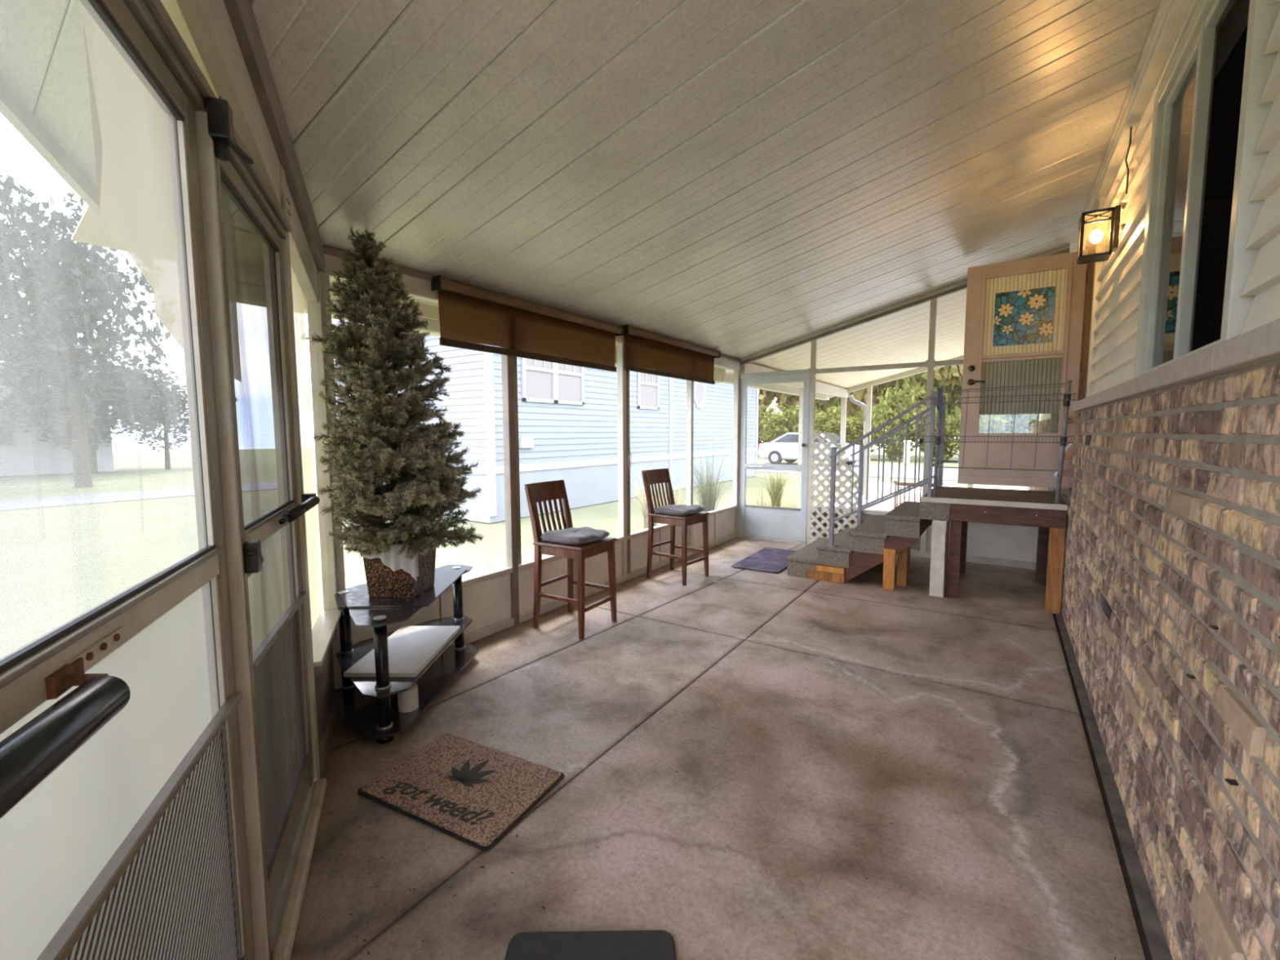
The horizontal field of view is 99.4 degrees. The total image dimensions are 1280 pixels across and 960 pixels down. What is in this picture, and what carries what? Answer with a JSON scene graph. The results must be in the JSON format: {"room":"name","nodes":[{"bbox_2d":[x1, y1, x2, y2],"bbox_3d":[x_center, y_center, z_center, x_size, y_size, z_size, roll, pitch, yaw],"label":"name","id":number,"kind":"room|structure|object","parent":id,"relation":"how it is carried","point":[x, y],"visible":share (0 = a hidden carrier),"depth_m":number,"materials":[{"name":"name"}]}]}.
{"room":"sunroom","nodes":[
{"label":"sunroom","id":0,"kind":"room"},
{"bbox_2d":[123,0,342,959],"bbox_3d":[-0.847,-0.264,0.920,0.111,3.124,4.000,-2,5,-23],"label":"wall","id":1,"kind":"structure","parent":0,"point":[233,67],"depth_m":1.45,"materials":[{"name":"paint"}]},
{"bbox_2d":[0,0,254,959],"bbox_3d":[-0.760,0.241,0.854,0.113,2.070,1.091,-2,5,-22],"label":"door","id":2,"kind":"structure","parent":1,"relation":"in","point":[122,831],"depth_m":0.80,"materials":[{"name":"paint"}]},
{"bbox_2d":[65,723,244,959],"bbox_3d":[-0.761,0.833,0.854,0.001,0.630,0.846,-2,5,-23],"label":"grille","id":3,"kind":"object","parent":2,"relation":"attached to","point":[177,899],"depth_m":0.98,"materials":[{"name":"grey metal"}]},
{"bbox_2d":[81,8,182,347],"bbox_3d":[-0.970,0.070,0.869,0.070,2.370,2.350,-2,5,-22],"label":"trim","id":4,"kind":"structure","parent":1,"relation":"attached to","point":[96,82],"depth_m":1.17,"materials":[{"name":"plastic"}]},
{"bbox_2d":[219,160,319,951],"bbox_3d":[-0.938,0.239,1.224,0.132,2.070,1.871,-2,5,-22],"label":"door","id":5,"kind":"structure","parent":1,"relation":"in","point":[255,260],"depth_m":1.67,"materials":[{"name":"paint"}]},
{"bbox_2d":[253,608,308,881],"bbox_3d":[-1.132,0.758,1.730,0.001,0.630,0.668,-2,5,-23],"label":"grille","id":6,"kind":"object","parent":5,"relation":"attached to","point":[278,676],"depth_m":1.67,"materials":[{"name":"grey metal"}]},
{"bbox_2d":[317,244,741,677],"bbox_3d":[-0.166,-0.208,4.959,0.085,2.310,5.222,3,6,34],"label":"wall","id":7,"kind":"structure","parent":0,"point":[497,600],"depth_m":3.96,"materials":[{"name":"paint"}]},
{"bbox_2d":[71,204,725,382],"bbox_3d":[-0.518,-1.223,4.796,0.450,0.243,6.267,3,6,34],"label":"trim","id":8,"kind":"structure","parent":7,"relation":"attached to","point":[430,310],"depth_m":3.49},
{"bbox_2d":[431,275,623,372],"bbox_3d":[-0.688,-1.070,3.969,0.084,0.392,1.863,3,6,34],"label":"roller shade","id":9,"kind":"object","parent":7,"relation":"attached to","point":[470,317],"visible":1,"depth_m":3.77,"materials":[{"name":"brown plastic"}]},
{"bbox_2d":[622,324,720,468],"bbox_3d":[0.384,-0.800,5.601,0.084,1.265,1.888,3,6,34],"label":"roller shade","id":10,"kind":"object","parent":7,"relation":"attached to","point":[671,357],"visible":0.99,"depth_m":5.41,"materials":[{"name":"brown plastic"}]},
{"bbox_2d":[0,0,1160,369],"bbox_3d":[0.371,-1.584,2.649,4.208,1.165,8.785,3,6,34],"label":"ceiling","id":11,"kind":"structure","parent":0,"point":[737,179],"depth_m":2.49,"materials":[{"name":"metal"}]},
{"bbox_2d":[289,537,1172,959],"bbox_3d":[0.636,1.161,3.190,3.480,0.122,7.526,3,6,34],"label":"floor","id":12,"kind":"structure","parent":0,"point":[801,815],"depth_m":2.10,"materials":[{"name":"concrete"}]},
{"bbox_2d":[271,777,326,959],"bbox_3d":[-1.081,1.211,1.750,0.040,0.040,0.807,-2,5,-24],"label":"trim strip","id":13,"kind":"object","parent":12,"relation":"on","point":[283,946],"visible":1,"depth_m":1.64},
{"bbox_2d":[333,564,478,743],"bbox_3d":[-1.144,0.850,2.892,0.720,0.566,0.960,3,6,34],"label":"stand","id":14,"kind":"object","parent":12,"relation":"on","point":[369,705],"visible":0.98,"depth_m":2.65,"materials":[{"name":"black metal"}]},
{"bbox_2d":[309,226,484,598],"bbox_3d":[-1.193,-0.323,2.715,0.735,1.807,0.910,-1,5,-8],"label":"tree","id":15,"kind":"object","parent":14,"relation":"on","point":[398,554],"visible":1,"depth_m":2.58,"materials":[{"name":"green plant"}]},
{"bbox_2d":[343,626,461,676],"bbox_3d":[-1.208,0.880,2.835,0.340,0.022,0.620,0,5,0],"label":"flat panel","id":16,"kind":"object","parent":14,"relation":"on","point":[411,649],"visible":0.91,"depth_m":2.78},
{"bbox_2d":[335,615,472,698],"bbox_3d":[-1.298,0.895,2.870,0.539,0.010,1.056,0,5,1],"label":"shelf","id":17,"kind":"object","parent":14,"relation":"attached to","point":[367,686],"depth_m":2.70,"materials":[{"name":"black glass"}]},
{"bbox_2d":[397,683,418,712],"bbox_3d":[-1.112,1.043,2.604,0.090,0.106,0.090,3,6,34],"label":"paper roll","id":18,"kind":"object","parent":14,"relation":"on","point":[407,700],"visible":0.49,"depth_m":2.57,"materials":[{"name":"white paper"}]},
{"bbox_2d":[337,644,478,739],"bbox_3d":[-1.281,1.077,2.894,0.535,0.010,1.046,0,5,5],"label":"shelf","id":19,"kind":"object","parent":14,"relation":"attached to","point":[358,712],"depth_m":2.69,"materials":[{"name":"black glass"}]},
{"bbox_2d":[357,733,564,851],"bbox_3d":[-0.696,1.189,2.139,0.665,0.016,0.455,2,6,27],"label":"doormat","id":20,"kind":"object","parent":12,"relation":"on","point":[468,791],"visible":1,"depth_m":2.09,"materials":[{"name":"brown rubber"}]},
{"bbox_2d":[524,480,617,639],"bbox_3d":[-0.497,0.532,3.895,0.516,1.022,0.424,3,6,31],"label":"bar stool","id":21,"kind":"object","parent":12,"relation":"on","point":[540,491],"visible":0.89,"depth_m":3.84,"materials":[{"name":"brown wood"}]},
{"bbox_2d":[540,526,610,544],"bbox_3d":[-0.455,0.385,3.856,0.392,0.078,0.400,3,6,31],"label":"cushion","id":22,"kind":"object","parent":21,"relation":"on","point":[574,535],"visible":1,"depth_m":3.75,"materials":[{"name":"grey fabric"}]},
{"bbox_2d":[504,929,675,959],"bbox_3d":[-0.128,1.257,1.319,0.445,0.019,0.340,0,5,-1],"label":"rubber mat","id":23,"kind":"object","parent":12,"relation":"on","point":[651,944],"visible":1,"depth_m":1.44,"materials":[{"name":"black rubber"}]},
{"bbox_2d":[641,468,709,585],"bbox_3d":[0.331,0.417,5.176,0.516,1.022,0.424,4,6,38],"label":"bar stool","id":24,"kind":"object","parent":12,"relation":"on","point":[650,477],"visible":0.87,"depth_m":5.13,"materials":[{"name":"brown wood"}]},
{"bbox_2d":[653,504,705,515],"bbox_3d":[0.369,0.274,5.132,0.392,0.072,0.400,4,6,38],"label":"cushion","id":25,"kind":"object","parent":24,"relation":"on","point":[681,509],"visible":1,"depth_m":5.03,"materials":[{"name":"grey fabric"}]},
{"bbox_2d":[307,585,1115,959],"bbox_3d":[0.586,1.109,3.028,2.887,0.003,4.181,3,6,34],"label":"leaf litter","id":26,"kind":"object","parent":12,"relation":"on","point":[543,907],"visible":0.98,"depth_m":1.78,"materials":[{"name":"brown plant"}]},
{"bbox_2d":[731,547,796,573],"bbox_3d":[1.417,0.857,5.878,0.500,0.015,1.080,3,6,32],"label":"doormat","id":27,"kind":"object","parent":12,"relation":"on","point":[771,560],"visible":0.73,"depth_m":5.75,"materials":[{"name":"purple fabric"}]},
{"bbox_2d":[808,429,858,543],"bbox_3d":[2.306,0.105,6.415,0.612,1.402,0.014,3,6,34],"label":"lattice panel","id":28,"kind":"object","parent":12,"relation":"on","point":[815,435],"visible":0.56,"depth_m":6.45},
{"bbox_2d":[786,501,933,590],"bbox_3d":[2.198,0.575,5.380,1.139,0.660,1.136,3,6,34],"label":"carpeted steps","id":29,"kind":"structure","parent":12,"relation":"on","point":[877,540],"depth_m":4.89,"materials":[{"name":"grey carpet"}]},
{"bbox_2d":[826,391,935,546],"bbox_3d":[2.084,-0.056,4.758,0.842,1.374,0.070,3,6,34],"label":"stair railing","id":30,"kind":"object","parent":29,"relation":"on","point":[833,450],"visible":1,"depth_m":4.72,"materials":[{"name":"grey paint"}]},
{"bbox_2d":[857,404,937,526],"bbox_3d":[2.609,-0.126,5.535,0.754,1.374,0.070,3,6,34],"label":"stair railing","id":31,"kind":"object","parent":29,"relation":"on","point":[861,446],"visible":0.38,"depth_m":5.56,"materials":[{"name":"grey paint"}]},
{"bbox_2d":[919,485,1067,614],"bbox_3d":[3.075,0.535,4.798,0.977,0.834,1.162,3,6,34],"label":"wooden bench","id":32,"kind":"object","parent":12,"relation":"on","point":[959,505],"visible":0.86,"depth_m":4.47,"materials":[{"name":"paint"}]},
{"bbox_2d":[928,391,957,486],"bbox_3d":[2.793,-0.352,4.978,0.165,0.908,1.015,3,6,34],"label":"landing railing","id":33,"kind":"object","parent":32,"relation":"on","point":[941,461],"visible":0.71,"depth_m":5.40,"materials":[{"name":"grey paint"}]},
{"bbox_2d":[920,379,1076,504],"bbox_3d":[2.761,-0.295,4.263,1.008,0.918,0.064,3,6,34],"label":"railing","id":34,"kind":"object","parent":32,"relation":"on","point":[1067,396],"visible":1,"depth_m":4.17,"materials":[{"name":"grey paint"}]},
{"bbox_2d":[937,387,945,417],"bbox_3d":[2.452,-0.628,4.420,0.070,0.240,0.004,3,6,34],"label":"strap","id":35,"kind":"object","parent":34,"relation":"attached to","point":[940,390],"visible":1,"depth_m":4.42,"materials":[{"name":"black"}]},
{"bbox_2d":[737,244,1070,569],"bbox_3d":[2.648,-0.730,6.171,3.360,3.119,0.072,3,6,34],"label":"wall","id":36,"kind":"structure","parent":0,"point":[990,544],"depth_m":5.84,"materials":[{"name":"paint"}]},
{"bbox_2d":[737,374,810,544],"bbox_3d":[1.679,-0.255,6.858,0.900,2.060,0.100,3,6,34],"label":"door","id":37,"kind":"structure","parent":36,"relation":"in","point":[772,523],"depth_m":6.88,"materials":[{"name":"white plastic"}]},
{"bbox_2d":[1027,318,1279,959],"bbox_3d":[3.652,0.210,4.671,0.144,1.699,13.523,3,6,34],"label":"wall","id":38,"kind":"structure","parent":0,"point":[1170,606],"depth_m":1.38,"materials":[{"name":"brick"}]},
{"bbox_2d":[1038,0,1279,421],"bbox_3d":[3.715,-1.083,4.528,0.170,2.500,13.500,3,6,34],"label":"wall","id":39,"kind":"structure","parent":0,"point":[1122,179],"depth_m":2.65,"materials":[{"name":"beige plastic"}]},
{"bbox_2d":[957,249,1088,488],"bbox_3d":[3.354,-0.936,4.814,0.853,1.984,0.107,3,6,34],"label":"door","id":40,"kind":"structure","parent":39,"relation":"in","point":[1026,308],"depth_m":4.81,"materials":[{"name":"beige paint"}]},
{"bbox_2d":[994,315,1001,324],"bbox_3d":[3.218,-1.436,4.883,0.058,0.084,0.001,3,6,34],"label":"flower","id":41,"kind":"object","parent":40,"relation":"on","point":[996,317],"depth_m":4.88,"materials":[{"name":"yellow glass"}]},
{"bbox_2d":[997,303,1013,316],"bbox_3d":[3.263,-1.514,4.846,0.120,0.120,0.001,3,6,34],"label":"flower","id":42,"kind":"object","parent":40,"relation":"on","point":[1007,307],"depth_m":4.85,"materials":[{"name":"yellow glass"}]},
{"bbox_2d":[1002,324,1013,333],"bbox_3d":[3.281,-1.342,4.848,0.086,0.083,0.001,3,6,34],"label":"flower","id":43,"kind":"object","parent":40,"relation":"on","point":[1005,326],"depth_m":4.85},
{"bbox_2d":[1017,288,1031,297],"bbox_3d":[3.371,-1.631,4.763,0.102,0.069,0.001,3,6,34],"label":"flower","id":44,"kind":"object","parent":40,"relation":"on","point":[1024,295],"depth_m":4.76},
{"bbox_2d":[1017,311,1034,325],"bbox_3d":[3.392,-1.416,4.768,0.121,0.119,0.001,3,6,34],"label":"flower","id":45,"kind":"object","parent":40,"relation":"on","point":[1023,319],"depth_m":4.77,"materials":[{"name":"yellow glass"}]},
{"bbox_2d":[1026,293,1045,309],"bbox_3d":[3.446,-1.551,4.719,0.135,0.135,0.001,3,6,34],"label":"flower","id":46,"kind":"object","parent":40,"relation":"on","point":[1039,299],"depth_m":4.72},
{"bbox_2d":[1038,322,1053,336],"bbox_3d":[3.508,-1.301,4.700,0.102,0.115,0.001,3,6,34],"label":"flower","id":47,"kind":"object","parent":40,"relation":"on","point":[1049,328],"depth_m":4.70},
{"bbox_2d":[1064,223,1097,500],"bbox_3d":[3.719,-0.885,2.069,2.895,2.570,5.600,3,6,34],"label":"trim","id":48,"kind":"structure","parent":39,"relation":"attached to","point":[1089,246],"depth_m":4.55,"materials":[{"name":"brown wood"}]},
{"bbox_2d":[1076,204,1120,264],"bbox_3d":[2.628,-1.405,3.114,0.172,0.267,0.144,3,6,34],"label":"wall lantern","id":49,"kind":"object","parent":39,"relation":"attached to","point":[1114,213],"visible":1,"depth_m":3.09,"materials":[{"name":"black metal"}]},
{"bbox_2d":[1133,0,1279,377],"bbox_3d":[1.905,-0.999,1.810,0.165,1.215,1.205,3,6,34],"label":"window","id":50,"kind":"structure","parent":39,"relation":"in","point":[1208,122],"depth_m":1.78,"materials":[{"name":"clear glass"}]},
{"label":"outside","id":51,"kind":"structure","parent":0,"visible":0},
{"bbox_2d":[814,481,1027,511],"bbox_3d":[6.981,0.608,9.587,7.150,0.050,10.140,3,6,34],"label":"driveway","id":52,"kind":"structure","parent":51,"point":[886,505],"depth_m":12.38,"materials":[{"name":"concrete"}]},
{"bbox_2d":[721,248,1077,508],"bbox_3d":[4.465,-1.051,8.479,4.660,3.466,5.875,3,6,34],"label":"canopy","id":53,"kind":"object","parent":52,"relation":"on","point":[902,336],"visible":0.45,"depth_m":8.30,"materials":[{"name":"metal"}]},
{"bbox_2d":[893,480,942,508],"bbox_3d":[3.851,0.395,7.565,0.620,0.747,0.510,3,6,34],"label":"wicker chair","id":54,"kind":"object","parent":52,"relation":"on","point":[895,482],"visible":0.2,"depth_m":7.45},
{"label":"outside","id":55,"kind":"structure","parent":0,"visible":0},
{"bbox_2d":[0,444,1027,657],"bbox_3d":[6.835,0.129,15.520,120.000,0.001,100.000,3,6,34],"label":"ground","id":56,"kind":"structure","parent":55,"point":[603,516],"depth_m":8.80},
{"bbox_2d":[0,314,25,391],"bbox_3d":[-25.742,-3.455,19.498,6.944,6.708,8.383,-2,5,-18],"label":"leafy tree","id":57,"kind":"object","parent":56,"relation":"on","point":[6,314],"visible":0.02,"depth_m":21.00,"materials":[{"name":"green plant"}]},
{"bbox_2d":[0,174,83,386],"bbox_3d":[-19.491,-4.437,15.048,6.705,9.386,5.661,3,6,34],"label":"leafy tree","id":58,"kind":"object","parent":56,"relation":"on","point":[1,175],"visible":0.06,"depth_m":15.77,"materials":[{"name":"green plant"}]},
{"bbox_2d":[0,376,114,475],"bbox_3d":[-24.566,-2.120,20.541,4.800,3.800,6.600,3,6,34],"label":"house","id":59,"kind":"structure","parent":56,"relation":"on","point":[111,461],"depth_m":20.13,"materials":[{"name":"white"}]},
{"bbox_2d":[0,335,156,474],"bbox_3d":[-21.394,-2.680,20.335,5.208,4.983,6.287,-4,6,-36],"label":"leafy tree","id":60,"kind":"object","parent":56,"relation":"on","point":[123,407],"visible":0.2,"depth_m":19.88,"materials":[{"name":"green plant"}]},
{"bbox_2d":[0,173,169,487],"bbox_3d":[-15.998,-3.761,14.847,4.610,8.044,3.819,-1,5,-7],"label":"leafy tree","id":61,"kind":"object","parent":56,"relation":"on","point":[104,347],"visible":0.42,"depth_m":14.66,"materials":[{"name":"green plant"}]},
{"bbox_2d":[90,366,190,469],"bbox_3d":[-20.819,-2.649,23.265,4.514,4.408,5.449,-1,5,-5],"label":"leafy tree","id":62,"kind":"object","parent":56,"relation":"on","point":[159,387],"visible":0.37,"depth_m":22.53,"materials":[{"name":"green plant"}]},
{"bbox_2d":[448,536,506,574],"bbox_3d":[-1.459,0.769,5.155,0.439,0.578,0.835,3,6,34],"label":"clump","id":63,"kind":"object","parent":56,"relation":"on","point":[490,569],"visible":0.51,"depth_m":5.07,"materials":[{"name":"green plant"}]},
{"bbox_2d":[305,318,758,523],"bbox_3d":[-1.265,-2.071,14.956,5.750,4.500,12.400,3,6,34],"label":"house","id":64,"kind":"structure","parent":56,"relation":"on","point":[568,418],"depth_m":10.66,"materials":[{"name":"blue"}]},
{"bbox_2d":[603,452,697,528],"bbox_3d":[0.088,0.140,8.431,1.764,1.253,1.914,3,6,34],"label":"fountain grass","id":65,"kind":"object","parent":56,"relation":"on","point":[643,501],"depth_m":8.46,"materials":[{"name":"green plant"}]},
{"bbox_2d":[630,462,716,511],"bbox_3d":[0.401,0.249,7.792,1.727,1.145,1.790,3,6,34],"label":"fountain grass","id":66,"kind":"object","parent":56,"relation":"on","point":[680,487],"depth_m":7.85,"materials":[{"name":"green plant"}]},
{"bbox_2d":[672,434,748,511],"bbox_3d":[1.067,0.006,8.588,1.519,1.486,1.477,3,6,34],"label":"fountain grass","id":67,"kind":"object","parent":56,"relation":"on","point":[709,504],"depth_m":8.54,"materials":[{"name":"green plant"}]},
{"bbox_2d":[757,403,781,444],"bbox_3d":[7.747,-3.082,33.498,2.633,3.287,2.659,3,6,34],"label":"leafy tree","id":68,"kind":"object","parent":56,"relation":"on","point":[762,407],"visible":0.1,"depth_m":33.13,"materials":[{"name":"green plant"}]},
{"bbox_2d":[746,456,798,506],"bbox_3d":[2.637,-0.026,10.549,1.383,1.199,1.438,1,5,10],"label":"fountain grass","id":69,"kind":"object","parent":56,"relation":"on","point":[779,488],"depth_m":10.56,"materials":[{"name":"green plant"}]},
{"bbox_2d":[746,476,798,506],"bbox_3d":[1.862,0.351,7.808,1.028,0.928,1.098,0,5,5],"label":"yucca","id":70,"kind":"object","parent":56,"relation":"on","point":[797,477],"visible":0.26,"depth_m":7.85,"materials":[{"name":"green plant"}]},
{"bbox_2d":[757,389,791,454],"bbox_3d":[7.419,-7.183,36.108,4.733,11.014,5.345,-1,5,-12],"label":"leafy tree","id":71,"kind":"object","parent":56,"relation":"on","point":[766,397],"visible":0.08,"depth_m":35.03,"materials":[{"name":"green plant"}]},
{"bbox_2d":[758,403,799,442],"bbox_3d":[8.279,-2.811,31.076,3.332,3.164,2.716,-1,5,-9],"label":"leafy tree","id":72,"kind":"object","parent":56,"relation":"on","point":[778,424],"visible":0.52,"depth_m":30.32,"materials":[{"name":"green plant"}]},
{"bbox_2d":[776,395,799,422],"bbox_3d":[11.459,-8.530,37.553,5.928,13.422,6.771,3,6,34],"label":"leafy tree","id":73,"kind":"object","parent":56,"relation":"on","point":[793,400],"visible":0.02,"depth_m":36.46,"materials":[{"name":"green plant"}]},
{"bbox_2d":[791,404,852,442],"bbox_3d":[10.305,-2.532,29.968,3.526,3.226,3.888,3,6,34],"label":"leafy tree","id":74,"kind":"object","parent":56,"relation":"on","point":[822,423],"visible":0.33,"depth_m":29.41,"materials":[{"name":"green plant"}]},
{"bbox_2d":[814,396,848,415],"bbox_3d":[12.819,-7.532,36.204,4.943,11.654,5.464,-5,7,-42],"label":"leafy tree","id":75,"kind":"object","parent":56,"relation":"on","point":[836,401],"visible":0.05,"depth_m":35.22,"materials":[{"name":"green plant"}]},
{"bbox_2d":[826,408,884,452],"bbox_3d":[11.884,-2.483,29.340,3.423,2.786,3.409,3,6,34],"label":"leafy tree","id":76,"kind":"object","parent":56,"relation":"on","point":[855,429],"visible":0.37,"depth_m":28.59,"materials":[{"name":"green plant"}]},
{"bbox_2d":[817,377,902,422],"bbox_3d":[13.783,-8.029,34.636,5.827,12.912,6.581,0,5,-2],"label":"leafy tree","id":77,"kind":"object","parent":56,"relation":"on","point":[860,395],"visible":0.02,"depth_m":33.13,"materials":[{"name":"green plant"}]},
{"bbox_2d":[875,381,917,455],"bbox_3d":[16.419,-7.942,34.182,4.543,12.794,5.323,-4,6,-36],"label":"leafy tree","id":78,"kind":"object","parent":56,"relation":"on","point":[886,384],"visible":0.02,"depth_m":33.66,"materials":[{"name":"green plant"}]},
{"bbox_2d":[871,382,925,461],"bbox_3d":[13.040,-2.924,27.480,2.879,3.975,2.346,1,5,12],"label":"leafy tree","id":79,"kind":"object","parent":56,"relation":"on","point":[898,406],"visible":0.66,"depth_m":27.26,"materials":[{"name":"green plant"}]},
{"bbox_2d":[903,440,911,463],"bbox_3d":[12.744,-1.338,25.914,0.320,1.080,0.320,3,6,34],"label":"marker post","id":80,"kind":"object","parent":56,"relation":"on","point":[908,458],"visible":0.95,"depth_m":25.81,"materials":[{"name":"white plastic"}]},
{"bbox_2d":[891,364,961,457],"bbox_3d":[17.543,-6.996,32.171,6.267,11.251,5.365,3,6,34],"label":"leafy tree","id":81,"kind":"object","parent":56,"relation":"on","point":[919,380],"visible":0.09,"depth_m":31.06,"materials":[{"name":"green plant"}]},
{"bbox_2d":[913,406,960,460],"bbox_3d":[15.188,-2.363,27.739,3.263,3.243,2.804,-1,5,-6],"label":"leafy tree","id":82,"kind":"object","parent":56,"relation":"on","point":[952,425],"visible":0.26,"depth_m":27.01,"materials":[{"name":"green plant"}]},
{"bbox_2d":[933,364,991,421],"bbox_3d":[19.209,-7.767,30.009,4.703,13.148,5.312,-3,6,-32],"label":"leafy tree","id":83,"kind":"object","parent":56,"relation":"on","point":[956,371],"visible":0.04,"depth_m":30.21,"materials":[{"name":"green plant"}]},
{"bbox_2d":[949,414,1020,456],"bbox_3d":[16.149,-2.124,25.567,2.874,2.691,2.929,3,6,34],"label":"leafy tree","id":84,"kind":"object","parent":56,"relation":"on","point":[999,426],"visible":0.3,"depth_m":24.83,"materials":[{"name":"green plant"}]},
{"bbox_2d":[988,413,1038,433],"bbox_3d":[18.517,-2.936,25.575,2.957,4.291,3.628,-1,5,-4],"label":"leafy tree","id":85,"kind":"object","parent":56,"relation":"on","point":[1025,421],"visible":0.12,"depth_m":25.01,"materials":[{"name":"green plant"}]},
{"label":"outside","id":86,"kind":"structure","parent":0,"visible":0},
{"bbox_2d":[757,461,958,480],"bbox_3d":[10.165,-0.328,20.491,80.450,0.015,6.991,3,6,36],"label":"road","id":87,"kind":"structure","parent":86,"point":[948,473],"depth_m":20.30,"materials":[{"name":"grey asphalt"}]},
{"bbox_2d":[757,432,859,465],"bbox_3d":[7.776,-1.421,24.654,4.580,1.460,1.780,4,7,40],"label":"car","id":88,"kind":"object","parent":87,"relation":"on","point":[787,445],"visible":0.64,"depth_m":24.46,"materials":[{"name":"white paint"}]},
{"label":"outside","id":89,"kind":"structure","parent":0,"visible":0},
{"bbox_2d":[0,478,316,511],"bbox_3d":[-15.979,0.858,7.935,2.500,0.015,42.000,3,6,34],"label":"path","id":90,"kind":"structure","parent":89,"point":[315,479],"depth_m":12.78,"materials":[{"name":"grey concrete"}]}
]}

